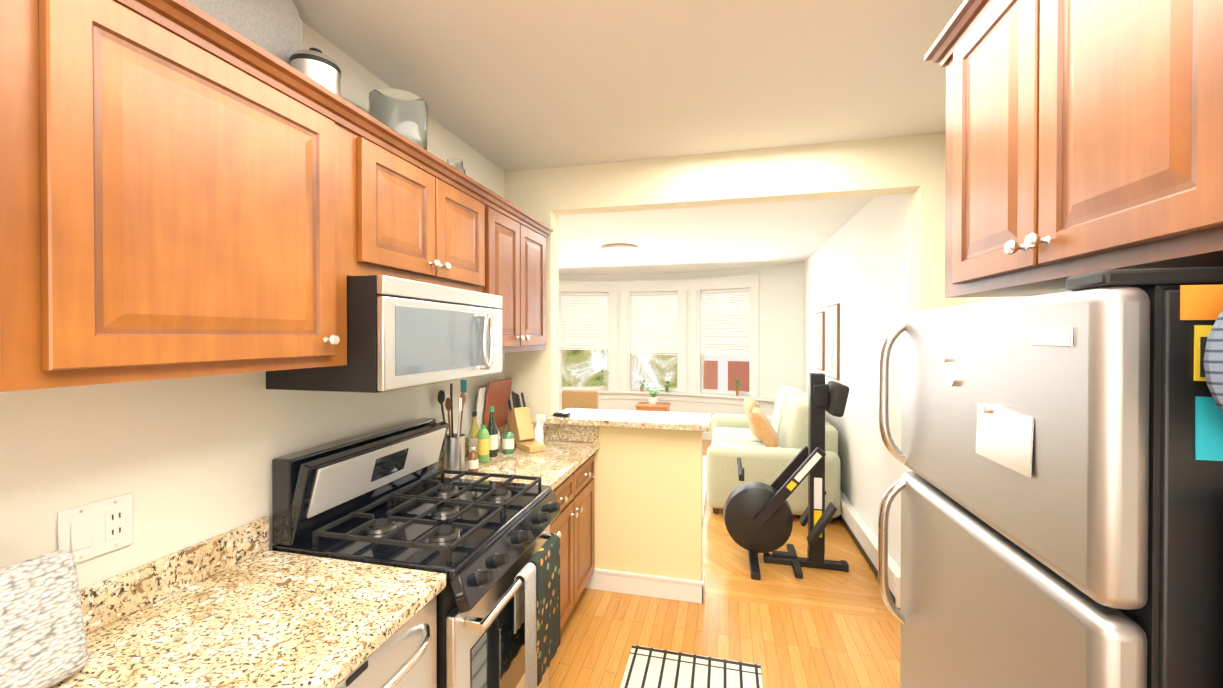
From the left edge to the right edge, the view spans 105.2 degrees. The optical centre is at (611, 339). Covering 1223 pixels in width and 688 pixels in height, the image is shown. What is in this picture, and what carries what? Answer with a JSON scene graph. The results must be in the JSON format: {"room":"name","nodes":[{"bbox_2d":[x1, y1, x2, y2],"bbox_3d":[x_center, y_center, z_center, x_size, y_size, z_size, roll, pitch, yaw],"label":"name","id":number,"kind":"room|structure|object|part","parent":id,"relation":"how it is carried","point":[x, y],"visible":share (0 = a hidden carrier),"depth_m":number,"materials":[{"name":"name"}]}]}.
{"room":"kitchen","nodes":[
{"label":"kitchen","id":0,"kind":"room"},
{"bbox_2d":[0,21,507,589],"bbox_3d":[-1.252,0.249,0.949,0.100,2.640,4.620,0,0,14],"label":"wall","id":1,"kind":"structure","parent":0,"point":[186,461],"depth_m":1.23,"materials":[{"name":"white paint"}]},
{"bbox_2d":[0,0,47,391],"bbox_3d":[-1.141,-0.292,0.483,0.328,0.750,0.584,0,0,14],"label":"upper cabinet","id":2,"kind":"object","parent":1,"relation":"attached to","point":[23,230],"depth_m":0.74,"materials":[{"name":"brown wood"}]},
{"bbox_2d":[58,492,132,562],"bbox_3d":[-1.167,0.431,1.063,0.010,0.125,0.130,0,0,14],"label":"outlet","id":3,"kind":"object","parent":1,"relation":"attached to","point":[92,530],"visible":0.9,"depth_m":1.06,"materials":[{"name":"white plastic"}]},
{"bbox_2d":[44,0,359,387],"bbox_3d":[-0.995,-0.297,1.088,0.328,0.750,0.661,0,0,14],"label":"upper cabinet","id":4,"kind":"object","parent":1,"relation":"attached to","point":[187,189],"depth_m":0.95,"materials":[{"name":"brown wood"}]},
{"bbox_2d":[186,0,302,64],"bbox_3d":[-1.064,-0.860,1.245,0.100,0.381,0.500,0,0,14],"label":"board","id":5,"kind":"object","parent":4,"relation":"on","point":[274,27],"visible":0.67,"depth_m":1.36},
{"bbox_2d":[289,48,340,95],"bbox_3d":[-0.929,-0.790,1.470,0.137,0.230,0.137,0,0,14],"label":"steel pot","id":6,"kind":"object","parent":4,"relation":"on","point":[318,66],"visible":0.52,"depth_m":1.42,"materials":[{"name":"white metal"}]},
{"bbox_2d":[79,425,504,635],"bbox_3d":[-1.195,0.605,0.926,0.020,0.100,4.358,0,0,14],"label":"backsplash","id":7,"kind":"structure","parent":1,"relation":"attached to","point":[103,602],"depth_m":1.19,"materials":[{"name":"beige stone"}]},
{"bbox_2d":[360,109,491,293],"bbox_3d":[-0.825,-0.434,1.795,0.328,0.485,0.795,0,0,14],"label":"upper cabinet","id":8,"kind":"object","parent":1,"relation":"attached to","point":[423,219],"depth_m":1.67,"materials":[{"name":"brown wood"}]},
{"bbox_2d":[266,275,501,392],"bbox_3d":[-0.759,-0.016,1.764,0.469,0.346,0.752,0,0,14],"label":"over-the-range microwave","id":9,"kind":"object","parent":8,"relation":"attached to","point":[403,333],"visible":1,"depth_m":1.45,"materials":[{"name":"silver metal"}]},
{"bbox_2d":[368,87,427,149],"bbox_3d":[-0.825,-0.800,1.815,0.211,0.245,0.211,0,0,14],"label":"glass vase","id":10,"kind":"object","parent":8,"relation":"on","point":[404,113],"visible":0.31,"depth_m":1.73,"materials":[{"name":"white"}]},
{"bbox_2d":[447,158,465,174],"bbox_3d":[-0.734,-0.758,2.195,0.094,0.155,0.094,0,0,14],"label":"mason jar","id":11,"kind":"object","parent":8,"relation":"on","point":[457,164],"visible":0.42,"depth_m":2.16,"materials":[{"name":"clear glass"}]},
{"bbox_2d":[492,192,551,352],"bbox_3d":[-0.642,-0.307,2.554,0.328,0.750,0.765,0,0,14],"label":"upper cabinet","id":12,"kind":"object","parent":1,"relation":"attached to","point":[518,238],"depth_m":2.49,"materials":[{"name":"brown wood"}]},
{"bbox_2d":[292,0,963,274],"bbox_3d":[-0.245,-1.092,3.154,4.800,0.190,9.600,0,0,14],"label":"ceiling","id":13,"kind":"structure","parent":0,"point":[510,85],"depth_m":1.98,"materials":[{"name":"white paint"}]},
{"bbox_2d":[601,243,637,261],"bbox_3d":[0.087,-0.927,5.133,0.410,0.167,0.410,0,0,14],"label":"ceiling light","id":14,"kind":"object","parent":13,"relation":"attached to","point":[619,252],"visible":1,"depth_m":5.00,"materials":[{"name":"beige glass"}]},
{"bbox_2d":[549,439,899,687],"bbox_3d":[-0.245,1.578,3.174,4.600,0.050,9.400,0,0,14],"label":"floor","id":15,"kind":"structure","parent":0,"point":[602,633],"depth_m":2.56,"materials":[{"name":"brown wood"}]},
{"bbox_2d":[335,596,436,687],"bbox_3d":[-0.797,1.135,1.076,0.628,0.868,0.596,0,0,14],"label":"dishwasher","id":16,"kind":"object","parent":15,"relation":"on","point":[405,656],"visible":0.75,"depth_m":1.16,"materials":[{"name":"silver metal"}]},
{"bbox_2d":[49,548,445,687],"bbox_3d":[-1.087,0.681,0.057,0.638,0.040,2.718,0,0,14],"label":"countertop","id":17,"kind":"structure","parent":16,"relation":"on","point":[273,619],"depth_m":1.06,"materials":[{"name":"beige stone"}]},
{"bbox_2d":[0,550,88,687],"bbox_3d":[-1.141,0.516,0.726,0.150,0.266,0.435,0,0,14],"label":"cloth","id":18,"kind":"object","parent":17,"relation":"on","point":[43,642],"visible":1,"depth_m":0.86,"materials":[{"name":"white fabric"}]},
{"bbox_2d":[272,418,560,687],"bbox_3d":[-0.627,0.956,1.739,0.708,1.175,0.752,0,0,14],"label":"stove","id":19,"kind":"object","parent":15,"relation":"on","point":[387,496],"visible":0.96,"depth_m":1.55,"materials":[{"name":"black metal"}]},
{"bbox_2d":[514,562,535,687],"bbox_3d":[-0.303,1.096,1.648,0.052,0.576,0.093,0,0,14],"label":"towel","id":20,"kind":"object","parent":19,"relation":"hanging from","point":[525,601],"visible":1,"depth_m":1.64,"materials":[{"name":"white fabric"}]},
{"bbox_2d":[528,534,559,685],"bbox_3d":[-0.261,1.035,1.821,0.052,0.456,0.240,0,0,14],"label":"patterned towel","id":21,"kind":"object","parent":19,"relation":"hanging from","point":[545,558],"visible":0.9,"depth_m":1.79,"materials":[{"name":"black fabric"}]},
{"bbox_2d":[550,452,594,630],"bbox_3d":[-0.498,1.121,2.553,0.614,0.874,0.876,0,0,14],"label":"base cabinet","id":22,"kind":"object","parent":15,"relation":"on","point":[575,520],"depth_m":2.51,"materials":[{"name":"brown wood"}]},
{"bbox_2d":[437,440,598,491],"bbox_3d":[-0.487,0.663,2.547,0.638,0.040,0.876,0,0,14],"label":"countertop","id":23,"kind":"structure","parent":22,"relation":"on","point":[559,460],"depth_m":2.44,"materials":[{"name":"beige stone"}]},
{"bbox_2d":[437,379,466,470],"bbox_3d":[-0.774,0.423,2.299,0.132,0.440,0.127,0,0,14],"label":"utensil crock","id":24,"kind":"object","parent":23,"relation":"on","point":[454,452],"visible":0.98,"depth_m":2.26,"materials":[{"name":"metal"}]},
{"bbox_2d":[468,447,477,471],"bbox_3d":[-0.669,0.584,2.261,0.048,0.120,0.047,0,0,14],"label":"bottle","id":25,"kind":"object","parent":23,"relation":"on","point":[473,461],"visible":0.9,"depth_m":2.24,"materials":[{"name":"brown"}]},
{"bbox_2d":[469,411,478,454],"bbox_3d":[-0.739,0.517,2.524,0.061,0.250,0.059,0,0,14],"label":"oil bottle","id":26,"kind":"object","parent":23,"relation":"on","point":[474,431],"visible":0.65,"depth_m":2.50,"materials":[{"name":"yellow glass"}]},
{"bbox_2d":[477,425,488,462],"bbox_3d":[-0.673,0.547,2.457,0.061,0.190,0.059,0,0,14],"label":"bottle","id":27,"kind":"object","parent":23,"relation":"on","point":[483,444],"visible":1,"depth_m":2.43,"materials":[{"name":"green"}]},
{"bbox_2d":[486,406,497,456],"bbox_3d":[-0.657,0.506,2.566,0.067,0.270,0.065,0,0,14],"label":"sauce bottle","id":28,"kind":"object","parent":23,"relation":"on","point":[492,428],"visible":0.79,"depth_m":2.54,"materials":[{"name":"grey glass"}]},
{"bbox_2d":[476,378,511,429],"bbox_3d":[-0.694,0.393,2.800,0.066,0.296,0.400,0,0,14],"label":"cutting boards","id":29,"kind":"object","parent":23,"relation":"on","point":[496,394],"visible":0.67,"depth_m":2.75,"materials":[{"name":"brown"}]},
{"bbox_2d":[498,430,499,451],"bbox_3d":[-0.673,0.576,2.673,0.071,0.130,0.069,0,0,14],"label":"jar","id":30,"kind":"object","parent":23,"relation":"on","point":[498,441],"visible":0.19,"depth_m":2.66,"materials":[{"name":"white glass"}]},
{"bbox_2d":[503,431,513,453],"bbox_3d":[-0.580,0.581,2.630,0.065,0.120,0.063,0,0,14],"label":"can","id":31,"kind":"object","parent":23,"relation":"on","point":[508,442],"visible":1,"depth_m":2.60,"materials":[{"name":"green metal"}]},
{"bbox_2d":[508,391,544,452],"bbox_3d":[-0.520,0.478,2.787,0.100,0.325,0.341,0,1,-36],"label":"knife block","id":32,"kind":"object","parent":23,"relation":"on","point":[520,423],"visible":0.98,"depth_m":2.78,"materials":[{"name":"brown wood"}]},
{"bbox_2d":[533,414,545,443],"bbox_3d":[-0.435,0.547,2.821,0.077,0.185,0.062,0,0,14],"label":"spray bottle","id":33,"kind":"object","parent":23,"relation":"on","point":[539,431],"visible":0.9,"depth_m":2.81,"materials":[{"name":"white plastic"}]},
{"bbox_2d":[562,390,597,409],"bbox_3d":[-0.449,1.094,5.740,0.480,0.880,0.480,0,0,14],"label":"wicker chair","id":34,"kind":"object","parent":15,"relation":"on","point":[581,399],"visible":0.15,"depth_m":5.92,"materials":[{"name":"brown wicker"}]},
{"bbox_2d":[635,402,670,411],"bbox_3d":[0.582,1.216,6.518,0.450,0.625,0.377,0,0,14],"label":"side table","id":35,"kind":"object","parent":15,"relation":"on","point":[657,407],"visible":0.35,"depth_m":6.37,"materials":[{"name":"brown wood"}]},
{"bbox_2d":[643,386,662,403],"bbox_3d":[0.575,0.780,6.523,0.298,0.246,0.209,0,0,14],"label":"potted plant","id":36,"kind":"object","parent":35,"relation":"on","point":[653,398],"visible":1,"depth_m":6.47,"materials":[{"name":"white"}]},
{"bbox_2d":[620,645,762,687],"bbox_3d":[0.255,1.558,1.665,0.620,0.013,1.300,0,0,14],"label":"kitchen rug","id":37,"kind":"object","parent":15,"relation":"on","point":[647,667],"visible":0.96,"depth_m":2.18,"materials":[{"name":"white fabric"}]},
{"bbox_2d":[702,456,706,526],"bbox_3d":[0.426,1.528,5.085,1.210,0.022,2.270,0,0,14],"label":"living room rug","id":38,"kind":"object","parent":15,"relation":"on","point":[704,474],"visible":0.06,"depth_m":4.95,"materials":[{"name":"white fabric"}]},
{"bbox_2d":[707,385,840,523],"bbox_3d":[1.586,1.044,4.889,1.095,0.994,1.900,0,0,14],"label":"sofa","id":39,"kind":"object","parent":15,"relation":"on","point":[734,438],"visible":0.65,"depth_m":4.07,"materials":[{"name":"fabric"}]},
{"bbox_2d":[744,396,762,441],"bbox_3d":[1.492,0.831,4.869,0.180,0.415,0.430,0,0,6],"label":"pillow","id":40,"kind":"object","parent":39,"relation":"on","point":[749,404],"visible":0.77,"depth_m":4.79,"materials":[{"name":"beige fabric"}]},
{"bbox_2d":[749,407,778,446],"bbox_3d":[1.442,0.844,4.408,0.257,0.365,0.430,0,0,22],"label":"pillow","id":41,"kind":"object","parent":39,"relation":"on","point":[764,429],"visible":0.92,"depth_m":4.25,"materials":[{"name":"orange fabric"}]},
{"bbox_2d":[723,373,848,579],"bbox_3d":[1.197,0.892,3.253,0.815,1.320,0.600,0,0,14],"label":"rower","id":42,"kind":"object","parent":15,"relation":"on","point":[758,517],"visible":1,"depth_m":3.17,"materials":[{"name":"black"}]},
{"bbox_2d":[878,267,1222,687],"bbox_3d":[1.066,0.736,0.939,0.766,1.668,0.760,0,0,14],"label":"fridge","id":43,"kind":"object","parent":15,"relation":"on","point":[1060,485],"visible":1,"depth_m":0.71,"materials":[{"name":"silver metal"}]},
{"bbox_2d":[1203,311,1222,411],"bbox_3d":[0.859,0.028,0.521,0.280,0.258,0.135,0,0,14],"label":"pot holder","id":44,"kind":"object","parent":43,"relation":"hanging from","point":[1213,361],"visible":1,"depth_m":0.57,"materials":[{"name":"white fabric"}]},
{"bbox_2d":[504,133,959,580],"bbox_3d":[0.595,0.236,2.808,2.580,2.640,0.140,0,0,14],"label":"wall","id":45,"kind":"structure","parent":0,"point":[648,482],"depth_m":2.80,"materials":[{"name":"white paint"}]},
{"bbox_2d":[505,420,598,443],"bbox_3d":[-0.378,0.583,2.960,0.612,0.113,0.020,0,0,14],"label":"backsplash","id":46,"kind":"structure","parent":45,"relation":"attached to","point":[590,434],"depth_m":2.92,"materials":[{"name":"beige stone"}]},
{"bbox_2d":[546,408,710,431],"bbox_3d":[0.121,0.503,2.954,0.988,0.040,0.400,0,0,14],"label":"bar","id":47,"kind":"object","parent":45,"relation":"on","point":[648,419],"visible":0.85,"depth_m":2.85,"materials":[{"name":"stone"}]},
{"bbox_2d":[553,411,570,416],"bbox_3d":[-0.311,0.469,2.935,0.100,0.026,0.060,0,0,14],"label":"gadget","id":48,"kind":"object","parent":47,"relation":"on","point":[562,414],"visible":1,"depth_m":2.91,"materials":[{"name":"black"}]},
{"bbox_2d":[585,432,711,603],"bbox_3d":[0.071,1.478,4.485,4.398,0.130,5.899,0,0,14],"label":"baseboard","id":49,"kind":"structure","parent":45,"relation":"attached to","point":[677,589],"depth_m":2.82,"materials":[{"name":"white"}]},
{"bbox_2d":[559,194,909,568],"bbox_3d":[0.165,0.217,5.292,4.500,2.640,4.770,0,0,14],"label":"wall","id":50,"kind":"structure","parent":0,"point":[856,266],"depth_m":3.86,"materials":[{"name":"white paint"}]},
{"bbox_2d":[559,274,775,406],"bbox_3d":[0.843,0.015,7.037,3.642,1.880,0.914,0,0,14],"label":"window","id":51,"kind":"structure","parent":50,"relation":"in","point":[682,287],"depth_m":7.24,"materials":[{"name":"white wood"}]},
{"bbox_3d":[-0.436,0.036,7.571,0.814,1.566,0.069,0,0,-4],"label":"window sash","id":52,"kind":"part","parent":51,"relation":"part of","materials":[{"name":"white glass"}]},
{"bbox_2d":[561,292,607,349],"bbox_3d":[-0.430,-0.287,7.496,0.804,0.916,0.040,0,0,-4],"label":"window blind","id":53,"kind":"object","parent":51,"relation":"attached to","point":[566,301],"visible":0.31,"depth_m":7.48,"materials":[{"name":"white plastic"}]},
{"bbox_2d":[597,370,608,390],"bbox_3d":[-0.131,0.662,7.469,0.217,0.318,0.168,0,0,14],"label":"potted plant","id":54,"kind":"object","parent":51,"relation":"on","point":[602,386],"visible":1,"depth_m":7.43,"materials":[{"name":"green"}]},
{"bbox_2d":[637,380,647,390],"bbox_3d":[0.483,0.732,7.392,0.200,0.178,0.134,0,0,14],"label":"potted plant","id":55,"kind":"object","parent":51,"relation":"on","point":[642,387],"visible":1,"depth_m":7.36,"materials":[{"name":"brown ceramic"}]},
{"bbox_2d":[630,291,677,354],"bbox_3d":[0.676,-0.246,7.408,0.804,0.996,0.040,0,0,14],"label":"window blind","id":56,"kind":"object","parent":51,"relation":"attached to","point":[650,316],"visible":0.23,"depth_m":7.39,"materials":[{"name":"white plastic"}]},
{"bbox_3d":[0.693,0.036,7.481,0.814,1.566,0.069,0,0,14],"label":"window sash","id":57,"kind":"part","parent":51,"relation":"part of","materials":[{"name":"white glass"}]},
{"bbox_2d":[664,381,670,391],"bbox_3d":[0.884,0.735,7.285,0.134,0.174,0.163,0,0,14],"label":"potted plant","id":58,"kind":"object","parent":51,"relation":"on","point":[666,388],"visible":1,"depth_m":7.27,"materials":[{"name":"green plant"}]},
{"bbox_2d":[700,288,749,356],"bbox_3d":[1.700,-0.243,6.983,0.804,0.996,0.040,0,0,32],"label":"window blind","id":59,"kind":"object","parent":51,"relation":"attached to","point":[720,332],"visible":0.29,"depth_m":6.97,"materials":[{"name":"white plastic"}]},
{"bbox_3d":[1.738,0.040,7.047,0.814,1.566,0.069,0,0,32],"label":"window sash","id":60,"kind":"part","parent":51,"relation":"part of","materials":[{"name":"white glass"}]},
{"bbox_2d":[733,377,740,395],"bbox_3d":[1.816,0.689,6.781,0.117,0.274,0.110,0,0,14],"label":"potted plant","id":61,"kind":"object","parent":51,"relation":"on","point":[737,391],"visible":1,"depth_m":6.78,"materials":[{"name":"green plant"}]},
{"bbox_2d":[815,311,824,370],"bbox_3d":[2.259,0.019,5.080,0.026,0.620,0.420,0,0,14],"label":"picture frame","id":62,"kind":"object","parent":50,"relation":"attached to","point":[819,340],"visible":1,"depth_m":4.97,"materials":[{"name":"brown wood"}]},
{"bbox_2d":[826,303,839,379],"bbox_3d":[2.111,0.024,4.467,0.026,0.700,0.460,0,0,14],"label":"picture frame","id":63,"kind":"object","parent":50,"relation":"attached to","point":[832,340],"visible":1,"depth_m":4.38,"materials":[{"name":"brown wood"}]},
{"bbox_2d":[838,489,900,607],"bbox_3d":[2.048,1.427,4.318,0.073,0.195,3.400,0,0,14],"label":"baseboard heater","id":64,"kind":"object","parent":50,"relation":"attached to","point":[863,536],"visible":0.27,"depth_m":3.22,"materials":[{"name":"white metal"}]},
{"bbox_2d":[960,296,1027,304],"bbox_3d":[1.378,0.254,0.315,0.110,2.640,4.620,0,0,14],"label":"wall","id":65,"kind":"structure","parent":0,"point":[963,300],"depth_m":2.30,"materials":[{"name":"white paint"}]},
{"bbox_2d":[928,0,1222,297],"bbox_3d":[1.168,-0.495,0.918,0.598,0.750,0.855,0,0,14],"label":"upper cabinet","id":66,"kind":"object","parent":65,"relation":"attached to","point":[1084,136],"depth_m":0.86,"materials":[{"name":"brown wood"}]},
{"bbox_2d":[1216,0,1222,255],"bbox_3d":[0.975,-0.489,0.113,0.598,0.750,0.800,0,0,14],"label":"upper cabinet","id":67,"kind":"object","parent":65,"relation":"attached to","point":[1219,3],"depth_m":0.60,"materials":[{"name":"brown wood"}]},
{"label":"outside","id":68,"kind":"structure","parent":0,"visible":0},
{"bbox_2d":[562,292,749,391],"bbox_3d":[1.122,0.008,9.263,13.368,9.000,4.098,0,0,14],"label":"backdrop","id":69,"kind":"structure","parent":68,"point":[581,368],"depth_m":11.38,"materials":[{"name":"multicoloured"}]}
]}

